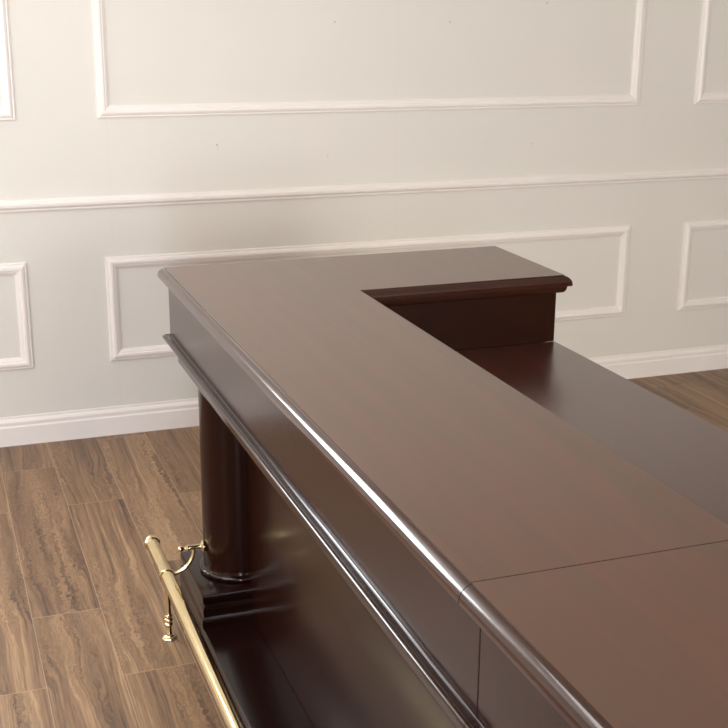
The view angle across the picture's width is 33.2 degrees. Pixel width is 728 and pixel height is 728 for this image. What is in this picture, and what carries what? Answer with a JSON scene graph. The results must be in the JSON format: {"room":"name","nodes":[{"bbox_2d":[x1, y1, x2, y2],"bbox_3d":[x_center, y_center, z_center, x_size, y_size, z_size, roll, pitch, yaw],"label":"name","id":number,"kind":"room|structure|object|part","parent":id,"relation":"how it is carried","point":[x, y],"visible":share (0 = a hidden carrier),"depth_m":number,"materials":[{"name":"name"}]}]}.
{"room":"bar room","nodes":[
{"label":"bar room","id":0,"kind":"room"},
{"bbox_2d":[0,0,727,417],"bbox_3d":[-0.797,-1.087,4.867,10.700,3.000,0.100,-6,18,-19],"label":"wall","id":1,"kind":"structure","parent":0,"point":[56,145],"depth_m":5.11,"materials":[{"name":"white paint"}]},
{"bbox_2d":[0,0,15,120],"bbox_3d":[-1.659,-1.444,4.367,0.716,1.143,0.018,-6,18,-19],"label":"trim","id":2,"kind":"structure","parent":1,"relation":"attached to","point":[7,112],"depth_m":4.58,"materials":[{"name":"paint"}]},
{"bbox_2d":[0,262,33,370],"bbox_3d":[-1.669,-0.159,4.749,0.716,0.435,0.018,-6,18,-19],"label":"trim","id":3,"kind":"structure","parent":1,"relation":"attached to","point":[19,269],"depth_m":4.86,"materials":[{"name":"paint"}]},
{"bbox_2d":[0,344,727,446],"bbox_3d":[-0.787,0.212,5.196,10.500,0.122,0.016,-6,18,-19],"label":"baseboard","id":4,"kind":"structure","parent":1,"relation":"attached to","point":[163,415],"depth_m":5.15,"materials":[{"name":"paint"}]},
{"bbox_2d":[0,168,727,212],"bbox_3d":[-0.779,-0.666,4.929,10.500,0.046,0.027,-6,18,-19],"label":"trim","id":5,"kind":"structure","parent":1,"relation":"attached to","point":[7,206],"depth_m":5.17,"materials":[{"name":"paint"}]},
{"bbox_2d":[105,225,630,360],"bbox_3d":[0.103,-0.330,5.369,2.438,0.435,0.018,-6,18,-19],"label":"trim","id":6,"kind":"structure","parent":1,"relation":"attached to","point":[117,352],"depth_m":5.24,"materials":[{"name":"paint"}]},
{"bbox_2d":[91,0,646,117],"bbox_3d":[0.113,-1.615,4.987,2.438,1.143,0.018,-6,18,-19],"label":"trim","id":7,"kind":"structure","parent":1,"relation":"attached to","point":[104,110],"depth_m":5.07,"materials":[{"name":"paint"}]},
{"bbox_2d":[677,219,727,310],"bbox_3d":[2.670,-0.578,6.268,2.431,0.435,0.018,-6,18,-19],"label":"trim","id":8,"kind":"structure","parent":1,"relation":"attached to","point":[683,303],"depth_m":5.88,"materials":[{"name":"paint"}]},
{"bbox_2d":[694,0,727,103],"bbox_3d":[2.680,-1.863,5.886,2.431,1.143,0.018,-6,18,-19],"label":"trim","id":9,"kind":"structure","parent":1,"relation":"attached to","point":[700,97],"depth_m":5.60,"materials":[{"name":"paint"}]},
{"bbox_2d":[0,368,727,727],"bbox_3d":[1.337,1.411,1.428,8.822,0.001,8.897,-6,18,-19],"label":"floor","id":10,"kind":"structure","parent":0,"point":[82,595],"depth_m":3.88,"materials":[{"name":"laminate"}]},
{"bbox_2d":[144,535,245,727],"bbox_3d":[0.097,1.128,1.843,0.132,0.288,4.083,-6,18,-19],"label":"rail","id":11,"kind":"object","parent":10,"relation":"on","point":[231,716],"visible":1,"depth_m":3.16,"materials":[{"name":"gold metal"}]},
{"bbox_3d":[-0.557,0.693,3.462,0.024,0.172,0.024,-6,18,-19],"label":"post","id":12,"kind":"part","parent":11,"relation":"part of","materials":[{"name":"gold metal"}]},
{"bbox_3d":[-0.489,0.517,3.435,0.075,0.033,0.033,-6,18,-19],"label":"bracket arm","id":13,"kind":"part","parent":11,"relation":"part of","materials":[{"name":"gold metal"}]},
{"bbox_2d":[157,246,727,727],"bbox_3d":[0.260,0.463,2.751,1.033,1.050,2.031,-6,18,-19],"label":"bar counter","id":14,"kind":"object","parent":10,"relation":"on","point":[360,472],"depth_m":2.41,"materials":[{"name":"brown wood"}]},
{"bbox_3d":[0.253,0.183,2.660,1.000,0.088,2.023,-6,18,-19],"label":"cornice","id":15,"kind":"part","parent":14,"relation":"part of","materials":[{"name":"brown wood"}]},
{"bbox_3d":[0.327,0.596,2.788,0.812,0.775,1.980,-6,18,-19],"label":"panel","id":16,"kind":"part","parent":14,"relation":"part of","materials":[{"name":"brown wood"}]},
{"bbox_2d":[456,341,727,524],"bbox_3d":[0.860,0.860,1.763,0.611,0.860,3.582,-6,18,-19],"label":"countertop","id":17,"kind":"structure","parent":10,"relation":"on","point":[685,452],"depth_m":2.74,"materials":[{"name":"brown wood"}]},
{"bbox_2d":[459,541,727,727],"bbox_3d":[0.664,1.033,0.841,0.432,1.050,2.019,-6,18,-19],"label":"bar counter","id":18,"kind":"object","parent":10,"relation":"on","point":[639,641],"depth_m":1.43,"materials":[{"name":"brown wood"}]},
{"bbox_3d":[0.661,0.753,0.751,0.408,0.088,1.999,-6,18,-19],"label":"cornice","id":19,"kind":"part","parent":18,"relation":"part of","materials":[{"name":"brown wood"}]}
]}

